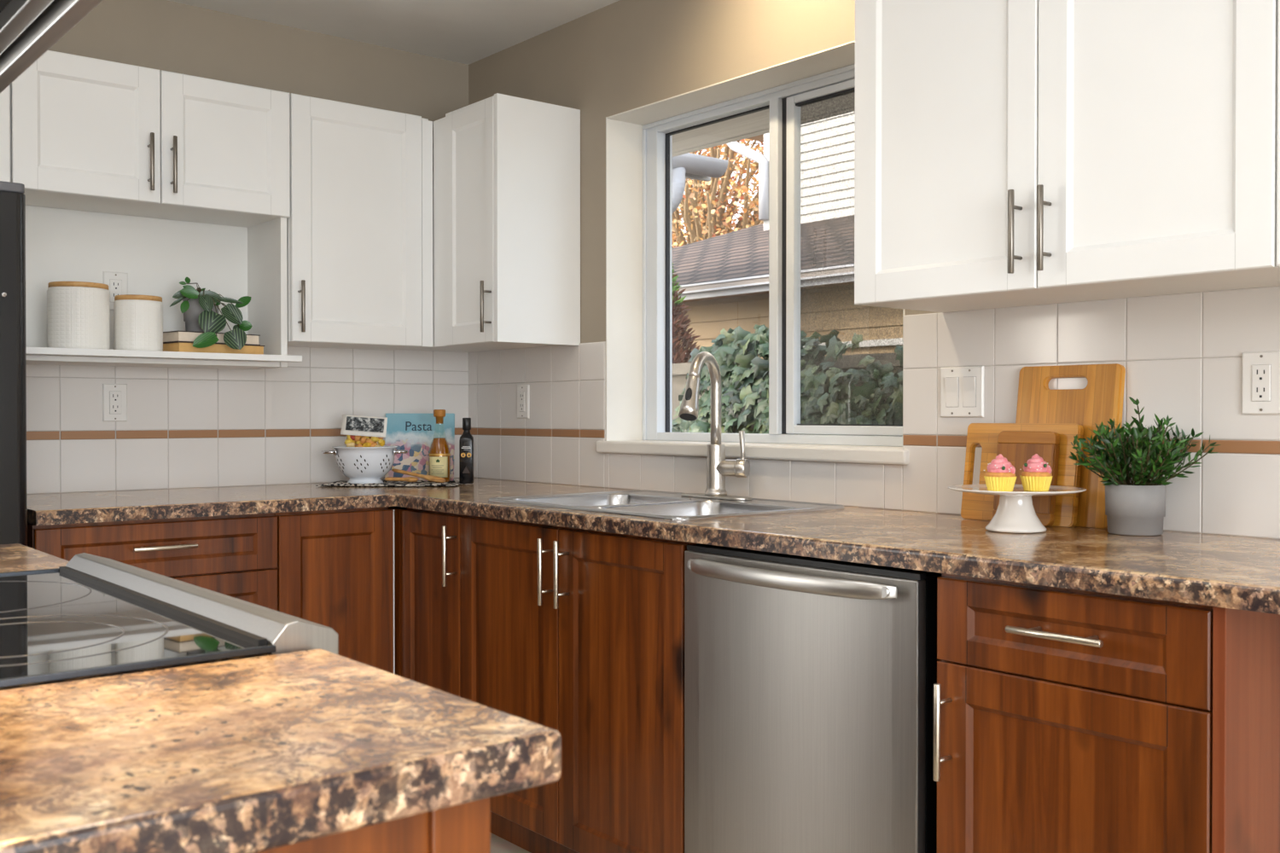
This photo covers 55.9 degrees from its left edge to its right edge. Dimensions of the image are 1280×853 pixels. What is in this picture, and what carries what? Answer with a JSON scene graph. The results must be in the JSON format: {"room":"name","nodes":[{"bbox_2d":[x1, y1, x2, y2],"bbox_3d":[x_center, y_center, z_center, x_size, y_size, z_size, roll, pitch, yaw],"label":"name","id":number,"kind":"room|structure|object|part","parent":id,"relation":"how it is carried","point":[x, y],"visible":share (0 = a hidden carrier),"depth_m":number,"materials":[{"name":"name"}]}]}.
{"room":"kitchen","nodes":[
{"label":"kitchen","id":0,"kind":"room"},
{"bbox_2d":[26,0,468,509],"bbox_3d":[-2.970,-0.107,2.537,6.000,2.450,0.108,0,1,-39],"label":"wall","id":1,"kind":"structure","parent":0,"point":[184,427],"depth_m":3.85,"materials":[{"name":"white tile"}]},
{"bbox_2d":[0,84,10,181],"bbox_3d":[-2.028,-0.817,3.028,0.758,0.377,0.334,0,1,-39],"label":"upper cabinet","id":2,"kind":"object","parent":1,"relation":"attached to","point":[5,95],"visible":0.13,"depth_m":3.16,"materials":[{"name":"white wood"}]},
{"bbox_2d":[102,383,127,421],"bbox_3d":[-1.572,-0.072,3.612,0.070,0.114,0.009,0,1,-39],"label":"wall outlet","id":3,"kind":"object","parent":1,"relation":"attached to","point":[114,396],"visible":1,"depth_m":3.61,"materials":[{"name":"white plastic"}]},
{"bbox_2d":[109,391,121,413],"bbox_3d":[-1.570,-0.071,3.610,0.033,0.067,0.003,0,1,-39],"label":"receptacle","id":4,"kind":"object","parent":3,"relation":"attached to","point":[114,397],"depth_m":3.61,"materials":[{"name":"white plastic"}]},
{"bbox_2d":[10,50,290,369],"bbox_3d":[-1.438,-0.595,3.516,0.764,0.831,0.334,0,1,-39],"label":"upper cabinet","id":5,"kind":"object","parent":1,"relation":"attached to","point":[160,178],"visible":0.81,"depth_m":3.50,"materials":[{"name":"white wood"}]},
{"bbox_3d":[-1.509,-0.820,3.300,0.380,0.377,0.020,0,1,-39],"label":"door","id":6,"kind":"part","parent":5,"relation":"part of","materials":[{"name":"white paint"}]},
{"bbox_2d":[102,271,127,310],"bbox_3d":[-1.565,-0.405,3.601,0.070,0.114,0.009,0,1,-39],"label":"wall outlet","id":7,"kind":"object","parent":5,"relation":"attached to","point":[117,282],"visible":0.66,"depth_m":3.60,"materials":[{"name":"white plastic"}]},
{"bbox_2d":[110,279,122,302],"bbox_3d":[-1.563,-0.405,3.599,0.033,0.067,0.003,0,1,-39],"label":"receptacle","id":8,"kind":"object","parent":7,"relation":"attached to","point":[115,285],"depth_m":3.60,"materials":[{"name":"white plastic"}]},
{"bbox_3d":[-1.370,-0.740,3.378,0.012,0.160,0.038,0,1,-39],"label":"handle","id":9,"kind":"part","parent":5,"relation":"part of","materials":[{"name":"silver metal"}]},
{"bbox_2d":[26,346,302,362],"bbox_3d":[-1.417,-0.204,3.529,0.766,0.018,0.311,0,1,-39],"label":"shelf board","id":10,"kind":"object","parent":5,"relation":"in","point":[30,351],"visible":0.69,"depth_m":3.39,"materials":[{"name":"white paint"}]},
{"bbox_2d":[46,281,110,349],"bbox_3d":[-1.568,-0.305,3.371,0.158,0.186,0.158,0,1,-39],"label":"canister","id":11,"kind":"object","parent":10,"relation":"on","point":[78,312],"visible":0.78,"depth_m":3.30,"materials":[{"name":"white ceramic"}]},
{"bbox_3d":[-1.568,-0.391,3.370,0.153,0.014,0.153,0,1,-39],"label":"lid","id":12,"kind":"part","parent":11,"relation":"part of","materials":[{"name":"brown wood"}]},
{"bbox_2d":[113,294,162,351],"bbox_3d":[-1.440,-0.293,3.464,0.130,0.160,0.130,0,1,-39],"label":"canister","id":13,"kind":"object","parent":10,"relation":"on","point":[138,319],"visible":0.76,"depth_m":3.41,"materials":[{"name":"white ceramic"}]},
{"bbox_3d":[-1.440,-0.366,3.463,0.126,0.014,0.126,0,1,-39],"label":"lid","id":14,"kind":"part","parent":13,"relation":"part of","materials":[{"name":"brown wood"}]},
{"bbox_2d":[162,341,264,354],"bbox_3d":[-1.296,-0.231,3.641,0.150,0.033,0.275,1,1,43],"label":"book","id":15,"kind":"object","parent":10,"relation":"on","point":[169,346],"visible":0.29,"depth_m":3.57,"materials":[{"name":"orange paper"}]},
{"bbox_2d":[162,331,260,345],"bbox_3d":[-1.303,-0.264,3.641,0.145,0.032,0.262,1,1,43],"label":"book","id":16,"kind":"object","parent":15,"relation":"on","point":[171,336],"visible":0.39,"depth_m":3.54,"materials":[{"name":"beige paper"}]},
{"bbox_2d":[169,277,252,349],"bbox_3d":[-1.272,-0.337,3.582,0.219,0.220,0.170,0,1,1],"label":"potted plant","id":17,"kind":"object","parent":16,"relation":"on","point":[200,308],"visible":0.97,"depth_m":3.56,"materials":[{"name":"green plant"}]},
{"bbox_3d":[-1.316,-0.332,3.617,0.102,0.105,0.102,0,1,-39],"label":"pot","id":18,"kind":"part","parent":17,"relation":"part of","materials":[{"name":"grey ceramic"}]},
{"bbox_3d":[-1.321,-0.741,3.418,0.012,0.160,0.038,0,1,-39],"label":"handle","id":19,"kind":"part","parent":5,"relation":"part of","materials":[{"name":"silver metal"}]},
{"bbox_3d":[-1.214,-0.822,3.543,0.380,0.377,0.020,0,1,-39],"label":"door","id":20,"kind":"part","parent":5,"relation":"part of","materials":[{"name":"white paint"}]},
{"bbox_2d":[286,93,433,350],"bbox_3d":[-0.951,-0.638,3.916,0.489,0.752,0.334,0,1,-39],"label":"upper cabinet","id":21,"kind":"object","parent":1,"relation":"attached to","point":[359,225],"visible":0.91,"depth_m":3.81,"materials":[{"name":"white wood"}]},
{"bbox_3d":[-1.028,-0.365,3.664,0.012,0.157,0.038,0,1,-39],"label":"handle","id":22,"kind":"part","parent":21,"relation":"part of","materials":[{"name":"silver metal"}]},
{"bbox_2d":[167,0,619,64],"bbox_3d":[-0.671,-1.314,-0.175,6.320,0.082,7.200,0,1,-39],"label":"ceiling","id":23,"kind":"structure","parent":0,"point":[465,32],"depth_m":3.88,"materials":[{"name":"paint"}]},
{"bbox_2d":[0,0,102,93],"bbox_3d":[-0.876,-0.852,1.212,0.500,0.867,0.762,0,1,-39],"label":"range hood","id":24,"kind":"object","parent":23,"relation":"hanging from","point":[28,28],"visible":1,"depth_m":1.30,"materials":[{"name":"silver metal"}]},
{"bbox_2d":[490,832,530,852],"bbox_3d":[-0.671,1.185,-0.150,6.320,0.080,7.200,0,1,-39],"label":"floor","id":25,"kind":"structure","parent":0,"point":[498,845],"depth_m":3.19,"materials":[{"name":"tile"}]},
{"bbox_2d":[0,180,27,546],"bbox_3d":[-1.938,0.278,2.781,0.820,1.675,0.790,0,1,-39],"label":"refrigerator","id":26,"kind":"object","parent":25,"relation":"on","point":[13,323],"visible":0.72,"depth_m":2.76,"materials":[{"name":"black metal"}]},
{"bbox_2d":[27,512,277,610],"bbox_3d":[-1.407,0.672,3.317,0.605,0.876,0.683,0,1,-39],"label":"base cabinet","id":27,"kind":"object","parent":25,"relation":"on","point":[235,556],"visible":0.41,"depth_m":3.13,"materials":[{"name":"brown wood"}]},
{"bbox_3d":[-1.221,0.315,3.087,0.603,0.142,0.020,0,1,-39],"label":"drawer","id":28,"kind":"part","parent":27,"relation":"part of","materials":[{"name":"brown wood"}]},
{"bbox_3d":[-1.209,0.307,3.063,0.158,0.011,0.045,0,1,-39],"label":"handle","id":29,"kind":"part","parent":27,"relation":"part of","materials":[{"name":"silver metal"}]},
{"bbox_3d":[-1.221,0.538,3.089,0.603,0.298,0.020,0,1,-39],"label":"drawer","id":30,"kind":"part","parent":27,"relation":"part of","materials":[{"name":"brown wood"}]},
{"bbox_2d":[27,477,1279,614],"bbox_3d":[-0.158,0.221,2.579,1.604,0.035,3.418,0,1,-39],"label":"countertop","id":31,"kind":"structure","parent":27,"relation":"on","point":[1213,570],"depth_m":2.32,"materials":[{"name":"stone"}]},
{"bbox_2d":[315,479,462,486],"bbox_3d":[-0.800,0.183,3.935,0.451,0.012,0.253,0,1,1],"label":"table cloth","id":32,"kind":"object","parent":31,"relation":"on","point":[341,483],"visible":0.8,"depth_m":3.83,"materials":[{"name":"fabric"}]},
{"bbox_2d":[321,445,408,483],"bbox_3d":[-0.892,0.126,3.902,0.215,0.124,0.223,0,1,36],"label":"colander","id":33,"kind":"object","parent":32,"relation":"on","point":[362,465],"visible":0.94,"depth_m":3.84,"materials":[{"name":"metal"}]},
{"bbox_3d":[-1.000,0.082,3.873,0.045,0.021,0.074,0,1,-19],"label":"handle","id":34,"kind":"part","parent":33,"relation":"part of","materials":[{"name":"silver metal"}]},
{"bbox_2d":[340,414,387,447],"bbox_3d":[-0.891,0.059,3.910,0.146,0.197,0.094,0,1,0],"label":"bag","id":35,"kind":"object","parent":33,"relation":"in","point":[362,431],"visible":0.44,"depth_m":3.89,"materials":[{"name":"white plastic"}]},
{"bbox_2d":[345,416,383,432],"bbox_3d":[-0.887,-0.007,3.890,0.122,0.052,0.017,0,1,0],"label":"picture","id":36,"kind":"object","parent":35,"relation":"on","point":[353,424],"depth_m":3.89},
{"bbox_3d":[-0.776,0.082,3.924,0.045,0.021,0.074,0,1,-7],"label":"handle","id":37,"kind":"part","parent":33,"relation":"part of","materials":[{"name":"silver metal"}]},
{"bbox_2d":[384,477,418,482],"bbox_3d":[-0.766,0.170,3.877,0.105,0.018,0.058,1,0,-1],"label":"wooden spoon","id":38,"kind":"object","parent":32,"relation":"on","point":[387,479],"visible":1,"depth_m":3.87,"materials":[{"name":"brown wood"}]},
{"bbox_2d":[391,468,445,482],"bbox_3d":[-0.716,0.159,3.923,0.197,0.043,0.058,0,1,28],"label":"wooden spoon","id":39,"kind":"object","parent":32,"relation":"on","point":[433,479],"visible":1,"depth_m":3.90,"materials":[{"name":"brown wood"}]},
{"bbox_2d":[428,409,451,482],"bbox_3d":[-0.663,0.065,3.990,0.076,0.243,0.076,0,1,-39],"label":"oil bottle","id":40,"kind":"object","parent":32,"relation":"on","point":[439,456],"visible":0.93,"depth_m":3.96,"materials":[{"name":"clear glass"}]},
{"bbox_2d":[459,418,474,483],"bbox_3d":[-0.571,0.079,3.972,0.045,0.216,0.046,0,1,-3],"label":"vinegar bottle","id":41,"kind":"object","parent":32,"relation":"on","point":[466,468],"visible":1,"depth_m":3.95,"materials":[{"name":"black glass"}]},
{"bbox_2d":[462,466,470,473],"bbox_3d":[-0.569,0.141,3.950,0.024,0.023,0.001,0,1,-3],"label":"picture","id":42,"kind":"object","parent":41,"relation":"attached to","point":[466,471],"depth_m":3.95},
{"bbox_2d":[384,413,454,481],"bbox_3d":[-0.760,0.071,4.163,0.237,0.233,0.043,0,1,1],"label":"cookbook","id":43,"kind":"object","parent":31,"relation":"on","point":[415,433],"visible":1,"depth_m":4.16,"materials":[{"name":"blue paper"}]},
{"bbox_2d":[488,489,844,546],"bbox_3d":[0.049,0.275,3.083,0.552,0.168,0.792,0,1,-39],"label":"sink","id":44,"kind":"object","parent":31,"relation":"in","point":[666,505],"visible":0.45,"depth_m":3.10,"materials":[{"name":"silver metal"}]},
{"bbox_3d":[-0.099,0.276,3.201,0.397,0.165,0.342,0,1,-39],"label":"bowl","id":45,"kind":"part","parent":44,"relation":"part of","materials":[{"name":"silver metal"}]},
{"bbox_3d":[0.137,0.278,2.914,0.397,0.165,0.342,0,1,-39],"label":"bowl","id":46,"kind":"part","parent":44,"relation":"part of","materials":[{"name":"silver metal"}]},
{"bbox_2d":[678,351,752,500],"bbox_3d":[0.200,-0.002,3.179,0.191,0.389,0.338,0,1,3],"label":"kitchen faucet","id":47,"kind":"object","parent":31,"relation":"on","point":[718,468],"visible":1,"depth_m":3.22,"materials":[{"name":"silver metal"}]},
{"bbox_3d":[0.171,-0.074,3.162,0.029,0.245,0.210,0,1,22],"label":"spout","id":48,"kind":"part","parent":47,"relation":"part of","materials":[{"name":"silver metal"}]},
{"bbox_3d":[0.204,0.189,3.249,0.060,0.006,0.250,0,1,-39],"label":"deck plate","id":49,"kind":"part","parent":47,"relation":"part of","materials":[{"name":"silver metal"}]},
{"bbox_3d":[0.273,0.074,3.217,0.028,0.126,0.051,0,1,24],"label":"lever","id":50,"kind":"part","parent":47,"relation":"part of","materials":[{"name":"silver metal"}]},
{"bbox_2d":[947,483,1086,533],"bbox_3d":[0.740,0.163,2.375,0.261,0.084,0.261,0,1,-39],"label":"cake stand","id":51,"kind":"object","parent":31,"relation":"on","point":[1015,513],"visible":0.88,"depth_m":2.34,"materials":[{"name":"white ceramic"}]},
{"bbox_2d":[983,453,1016,491],"bbox_3d":[0.700,0.090,2.342,0.061,0.072,0.061,0,1,-39],"label":"cupcake","id":52,"kind":"object","parent":51,"relation":"on","point":[1000,475],"visible":0.97,"depth_m":2.32,"materials":[{"name":"yellow food"}]},
{"bbox_3d":[0.740,0.127,2.374,0.261,0.013,0.261,0,1,-39],"label":"plate","id":53,"kind":"part","parent":51,"relation":"part of","materials":[{"name":"white ceramic"}]},
{"bbox_2d":[1019,453,1053,491],"bbox_3d":[0.775,0.090,2.359,0.061,0.072,0.061,0,1,-39],"label":"cupcake","id":54,"kind":"object","parent":51,"relation":"on","point":[1036,476],"visible":1,"depth_m":2.34,"materials":[{"name":"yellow food"}]},
{"bbox_2d":[960,423,1083,527],"bbox_3d":[0.806,0.099,2.559,0.045,0.212,0.271,0,1,-39],"label":"cutting board","id":55,"kind":"object","parent":31,"relation":"on","point":[977,507],"visible":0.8,"depth_m":2.58,"materials":[{"name":"brown wood"}]},
{"bbox_2d":[992,430,1059,526],"bbox_3d":[0.806,0.108,2.522,0.040,0.195,0.138,0,1,-39],"label":"cutting board","id":56,"kind":"object","parent":31,"relation":"on","point":[1018,447],"visible":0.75,"depth_m":2.50,"materials":[{"name":"brown wood"}]},
{"bbox_2d":[1015,363,1125,529],"bbox_3d":[0.887,0.039,2.517,0.061,0.334,0.236,0,1,-39],"label":"cutting board","id":57,"kind":"object","parent":31,"relation":"on","point":[1102,399],"visible":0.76,"depth_m":2.48,"materials":[{"name":"brown wood"}]},
{"bbox_2d":[1068,396,1220,535],"bbox_3d":[0.957,0.074,2.296,0.268,0.263,0.222,0,1,34],"label":"potted plant","id":58,"kind":"object","parent":31,"relation":"on","point":[1137,508],"visible":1,"depth_m":2.28,"materials":[{"name":"green plant"}]},
{"bbox_3d":[0.952,0.158,2.319,0.109,0.096,0.109,0,1,-39],"label":"pot","id":59,"kind":"part","parent":58,"relation":"part of","materials":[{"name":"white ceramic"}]},
{"bbox_2d":[0,552,338,690],"bbox_3d":[-0.834,0.660,1.263,0.791,0.940,0.767,0,1,-39],"label":"range","id":60,"kind":"object","parent":25,"relation":"on","point":[91,616],"visible":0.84,"depth_m":1.25,"materials":[{"name":"black glass"}]},
{"bbox_3d":[-1.090,0.210,1.536,0.667,0.006,0.007,0,1,-39],"label":"trim","id":61,"kind":"part","parent":60,"relation":"part of","materials":[{"name":"silver metal"}]},
{"bbox_3d":[-0.844,0.219,1.248,0.642,0.012,0.750,0,1,-39],"label":"cooktop glass","id":62,"kind":"part","parent":60,"relation":"part of","materials":[{"name":"black glass"}]},
{"bbox_3d":[-0.609,0.216,0.951,0.667,0.006,0.007,0,1,-39],"label":"trim","id":63,"kind":"part","parent":60,"relation":"part of","materials":[{"name":"metal"}]},
{"bbox_2d":[274,506,394,674],"bbox_3d":[-1.050,0.669,3.635,0.348,0.876,0.645,0,1,-39],"label":"base cabinet","id":64,"kind":"object","parent":25,"relation":"on","point":[335,568],"visible":0.38,"depth_m":3.40,"materials":[{"name":"brown wood"}]},
{"bbox_2d":[256,797,490,852],"bbox_3d":[-0.512,0.698,0.783,0.738,0.876,0.378,0,1,-39],"label":"base cabinet","id":65,"kind":"object","parent":25,"relation":"on","point":[463,828],"visible":0.02,"depth_m":0.84,"materials":[{"name":"brown wood"}]},
{"bbox_2d":[0,648,561,852],"bbox_3d":[-0.498,0.240,0.774,0.814,0.038,0.406,0,1,-39],"label":"countertop","id":66,"kind":"structure","parent":65,"relation":"on","point":[256,754],"depth_m":0.83,"materials":[{"name":"stone"}]},
{"bbox_3d":[-0.131,0.697,0.864,0.048,0.876,0.019,0,1,-39],"label":"corner post","id":67,"kind":"part","parent":65,"relation":"part of","materials":[{"name":"brown wood"}]},
{"bbox_2d":[389,507,466,697],"bbox_3d":[-0.385,0.670,3.583,0.668,0.876,0.392,0,1,-39],"label":"base cabinet","id":68,"kind":"object","parent":25,"relation":"on","point":[427,602],"visible":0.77,"depth_m":3.39,"materials":[{"name":"brown wood"}]},
{"bbox_3d":[-0.702,0.618,3.535,0.037,0.756,0.061,0,1,-39],"label":"corner post","id":69,"kind":"part","parent":68,"relation":"part of","materials":[{"name":"brown wood"}]},
{"bbox_3d":[-0.513,0.348,3.243,0.042,0.163,0.011,0,1,-39],"label":"handle","id":70,"kind":"part","parent":68,"relation":"part of","materials":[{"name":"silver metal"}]},
{"bbox_2d":[459,515,696,852],"bbox_3d":[0.028,0.676,3.081,0.668,0.874,0.903,0,1,-39],"label":"base cabinet","id":71,"kind":"object","parent":25,"relation":"on","point":[578,634],"visible":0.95,"depth_m":2.82,"materials":[{"name":"brown wood"}]},
{"bbox_3d":[-0.333,0.623,3.076,0.020,0.756,0.450,0,1,-39],"label":"door","id":72,"kind":"part","parent":71,"relation":"part of","materials":[{"name":"brown wood"}]},
{"bbox_3d":[-0.228,0.348,2.897,0.042,0.161,0.011,0,1,-39],"label":"handle","id":73,"kind":"part","parent":71,"relation":"part of","materials":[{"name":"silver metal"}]},
{"bbox_3d":[-0.186,0.348,2.845,0.042,0.159,0.011,0,1,-39],"label":"handle","id":74,"kind":"part","parent":71,"relation":"part of","materials":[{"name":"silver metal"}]},
{"bbox_3d":[-0.174,0.327,2.911,0.019,0.174,0.903,0,1,-39],"label":"rail","id":75,"kind":"part","parent":71,"relation":"part of","materials":[{"name":"brown wood"}]},
{"bbox_3d":[-0.046,0.626,2.726,0.020,0.756,0.448,0,1,-39],"label":"door","id":76,"kind":"part","parent":71,"relation":"part of","materials":[{"name":"brown wood"}]},
{"bbox_2d":[684,544,942,852],"bbox_3d":[0.496,0.684,2.480,0.689,0.868,0.602,0,1,-39],"label":"dishwasher","id":77,"kind":"object","parent":25,"relation":"on","point":[809,682],"visible":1,"depth_m":2.25,"materials":[{"name":"silver metal"}]},
{"bbox_3d":[0.256,0.285,2.273,0.061,0.032,0.532,0,1,-39],"label":"handle","id":78,"kind":"part","parent":77,"relation":"part of","materials":[{"name":"silver metal"}]},
{"bbox_2d":[933,573,1213,852],"bbox_3d":[0.873,0.685,2.054,0.668,0.876,0.469,0,1,-39],"label":"base cabinet","id":79,"kind":"object","parent":25,"relation":"on","point":[1066,720],"visible":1,"depth_m":1.86,"materials":[{"name":"brown wood"}]},
{"bbox_3d":[0.504,0.507,2.009,0.042,0.161,0.011,0,1,-39],"label":"handle","id":80,"kind":"part","parent":79,"relation":"part of","materials":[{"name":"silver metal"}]},
{"bbox_3d":[0.641,0.319,1.846,0.048,0.011,0.160,0,1,-39],"label":"handle","id":81,"kind":"part","parent":79,"relation":"part of","materials":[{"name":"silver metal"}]},
{"bbox_3d":[0.656,0.706,1.874,0.020,0.614,0.462,0,1,-39],"label":"door","id":82,"kind":"part","parent":79,"relation":"part of","materials":[{"name":"brown wood"}]},
{"bbox_3d":[0.656,0.327,1.870,0.020,0.140,0.462,0,1,-39],"label":"drawer","id":83,"kind":"part","parent":79,"relation":"part of","materials":[{"name":"brown wood"}]},
{"bbox_2d":[1211,606,1279,852],"bbox_3d":[1.046,0.687,1.877,0.626,0.876,0.018,0,1,-39],"label":"end panel","id":84,"kind":"object","parent":25,"relation":"on","point":[1246,817],"visible":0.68,"depth_m":1.71,"materials":[{"name":"brown wood"}]},
{"bbox_3d":[-1.255,0.689,1.704,0.761,0.876,0.448,0,1,-39],"label":"cabinet","id":85,"kind":"object","parent":25,"relation":"on","visible":0},
{"bbox_2d":[0,543,69,572],"bbox_3d":[-1.266,0.231,1.708,0.814,0.038,0.480,0,1,-39],"label":"countertop","id":86,"kind":"structure","parent":85,"relation":"on","point":[15,557],"depth_m":1.90,"materials":[{"name":"stone"}]},
{"bbox_2d":[467,0,1279,539],"bbox_3d":[1.649,-0.100,1.811,0.228,2.450,7.100,0,1,-39],"label":"wall","id":87,"kind":"structure","parent":0,"point":[1181,354],"depth_m":3.08,"materials":[{"name":"white tile"}]},
{"bbox_2d":[401,93,580,352],"bbox_3d":[-0.544,-0.640,4.025,0.352,0.756,0.682,0,1,-39],"label":"upper cabinet","id":88,"kind":"object","parent":87,"relation":"attached to","point":[506,169],"visible":0.95,"depth_m":3.79,"materials":[{"name":"white wood"}]},
{"bbox_3d":[-0.533,-0.637,3.809,0.020,0.752,0.288,0,1,-39],"label":"door","id":89,"kind":"part","parent":88,"relation":"part of","materials":[{"name":"white paint"}]},
{"bbox_3d":[-0.473,-0.367,3.693,0.038,0.157,0.011,0,1,-39],"label":"handle","id":90,"kind":"part","parent":88,"relation":"part of","materials":[{"name":"silver metal"}]},
{"bbox_3d":[-0.319,-0.638,3.781,0.314,0.756,0.019,0,1,-39],"label":"panel","id":91,"kind":"part","parent":88,"relation":"part of","materials":[{"name":"white paint"}]},
{"bbox_2d":[517,384,529,418],"bbox_3d":[-0.400,-0.085,4.115,0.009,0.114,0.070,0,1,-39],"label":"wall outlet","id":92,"kind":"object","parent":87,"relation":"attached to","point":[523,391],"visible":1,"depth_m":4.10,"materials":[{"name":"white plastic"}]},
{"bbox_2d":[518,391,524,411],"bbox_3d":[-0.402,-0.085,4.113,0.003,0.067,0.033,0,1,-39],"label":"receptacle","id":93,"kind":"object","parent":92,"relation":"attached to","point":[521,394],"depth_m":4.11,"materials":[{"name":"white plastic"}]},
{"bbox_2d":[596,440,908,465],"bbox_3d":[0.314,0.067,3.376,0.184,0.037,1.206,0,1,-39],"label":"window sill","id":94,"kind":"structure","parent":87,"relation":"attached to","point":[854,454],"depth_m":3.19,"materials":[{"name":"white paint"}]},
{"bbox_2d":[605,40,904,441],"bbox_3d":[0.321,-0.449,3.373,0.151,1.027,1.161,0,1,-39],"label":"trim","id":95,"kind":"structure","parent":87,"relation":"attached to","point":[624,130],"depth_m":3.79,"materials":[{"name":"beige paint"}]},
{"bbox_2d":[672,92,855,157],"bbox_3d":[0.133,-1.198,4.373,0.700,0.205,7.000,0,1,-39],"label":"eaves","id":96,"kind":"object","parent":87,"relation":"attached to","point":[758,123],"visible":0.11,"depth_m":4.43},
{"bbox_2d":[642,64,902,447],"bbox_3d":[0.400,-0.455,3.438,0.075,1.007,1.153,0,1,-39],"label":"window","id":97,"kind":"structure","parent":87,"relation":"in","point":[784,102],"depth_m":3.41,"materials":[{"name":"plastic"}]},
{"bbox_3d":[0.577,-0.450,3.212,0.030,0.945,0.488,0,1,-39],"label":"sash","id":98,"kind":"part","parent":97,"relation":"part of","materials":[{"name":"plastic"}]},
{"bbox_2d":[940,366,984,417],"bbox_3d":[0.729,-0.078,2.740,0.012,0.115,0.116,0,1,-39],"label":"light switch","id":99,"kind":"object","parent":87,"relation":"attached to","point":[962,388],"visible":1,"depth_m":2.74,"materials":[{"name":"white plastic"}]},
{"bbox_2d":[854,0,1279,312],"bbox_3d":[0.841,-0.635,2.340,0.354,0.752,0.867,0,1,-39],"label":"upper cabinet","id":100,"kind":"object","parent":87,"relation":"attached to","point":[1008,153],"visible":1,"depth_m":2.22,"materials":[{"name":"white wood"}]},
{"bbox_3d":[0.606,-0.636,2.423,0.020,0.752,0.440,0,1,-39],"label":"door","id":101,"kind":"part","parent":100,"relation":"part of","materials":[{"name":"white paint"}]},
{"bbox_3d":[0.703,-0.364,2.262,0.038,0.156,0.011,0,1,-39],"label":"handle","id":102,"kind":"part","parent":100,"relation":"part of","materials":[{"name":"silver metal"}]},
{"bbox_3d":[0.742,-0.364,2.215,0.038,0.156,0.011,0,1,-39],"label":"handle","id":103,"kind":"part","parent":100,"relation":"part of","materials":[{"name":"silver metal"}]},
{"bbox_3d":[0.882,-0.632,2.087,0.020,0.752,0.424,0,1,-39],"label":"door","id":104,"kind":"part","parent":100,"relation":"part of","materials":[{"name":"white paint"}]},
{"bbox_2d":[1241,350,1279,414],"bbox_3d":[1.150,-0.080,2.231,0.009,0.117,0.073,0,1,-39],"label":"wall outlet","id":105,"kind":"object","parent":87,"relation":"attached to","point":[1260,379],"visible":1,"depth_m":2.23,"materials":[{"name":"white plastic"}]},
{"bbox_2d":[1251,364,1270,401],"bbox_3d":[1.148,-0.080,2.230,0.003,0.067,0.033,0,1,-39],"label":"receptacle","id":106,"kind":"object","parent":105,"relation":"attached to","point":[1260,373],"depth_m":2.23,"materials":[{"name":"white plastic"}]},
{"bbox_2d":[1276,0,1279,267],"bbox_3d":[1.336,-0.629,1.768,0.316,0.752,0.640,0,1,-39],"label":"upper cabinet","id":107,"kind":"object","parent":87,"relation":"attached to","point":[1278,1],"visible":1,"depth_m":1.91,"materials":[{"name":"white wood"}]},
{"label":"outside","id":108,"kind":"structure","parent":0,"visible":0},
{"bbox_3d":[9.137,1.332,16.340,29.780,0.100,34.000,0,1,-39],"label":"ground","id":109,"kind":"structure","parent":108,"visible":0},
{"bbox_2d":[671,263,701,363],"bbox_3d":[0.042,0.052,8.009,0.936,2.623,0.946,0,1,-39],"label":"conifer shrub","id":110,"kind":"object","parent":109,"relation":"on","point":[678,352],"visible":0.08,"depth_m":7.90,"materials":[{"name":"green plant"}]},
{"bbox_2d":[672,139,763,248],"bbox_3d":[1.533,-2.230,18.676,5.578,6.993,6.153,0,1,26],"label":"autumn tree","id":111,"kind":"object","parent":109,"relation":"on","point":[704,216],"visible":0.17,"depth_m":17.96,"materials":[{"name":"orange plant"}]},
{"bbox_2d":[671,352,902,429],"bbox_3d":[0.369,0.519,6.527,0.260,1.720,11.000,0,1,-39],"label":"wall","id":112,"kind":"structure","parent":109,"relation":"on","point":[679,371],"depth_m":5.67,"materials":[{"name":"concrete"}]},
{"bbox_2d":[671,324,902,436],"bbox_3d":[1.314,0.085,4.872,0.383,1.148,4.146,0,1,-39],"label":"ivy","id":113,"kind":"object","parent":112,"relation":"attached to","point":[833,388],"visible":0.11,"depth_m":5.59,"materials":[{"name":"green plant"}]},
{"bbox_2d":[672,215,903,359],"bbox_3d":[1.948,-0.403,9.112,3.285,3.512,9.000,0,1,-39],"label":"neighboring house","id":114,"kind":"structure","parent":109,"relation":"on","point":[724,277],"depth_m":8.45,"materials":[{"name":"beige"}]},
{"bbox_2d":[672,152,728,213],"bbox_3d":[-0.299,-1.595,8.326,1.100,0.488,1.540,0,1,-39],"label":"gutter","id":115,"kind":"object","parent":114,"relation":"attached to","point":[686,165],"visible":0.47,"depth_m":7.90,"materials":[{"name":"white metal"}]},
{"bbox_3d":[1.963,-0.557,7.051,0.040,0.110,5.200,0,1,-39],"label":"trim","id":116,"kind":"part","parent":114,"relation":"part of","materials":[{"name":"white wood"}]},
{"bbox_2d":[726,111,854,230],"bbox_3d":[3.833,-1.608,8.773,2.550,5.928,8.100,0,1,-39],"label":"house","id":117,"kind":"structure","parent":109,"relation":"on","point":[827,145],"depth_m":10.42,"materials":[{"name":"white"}]}
]}

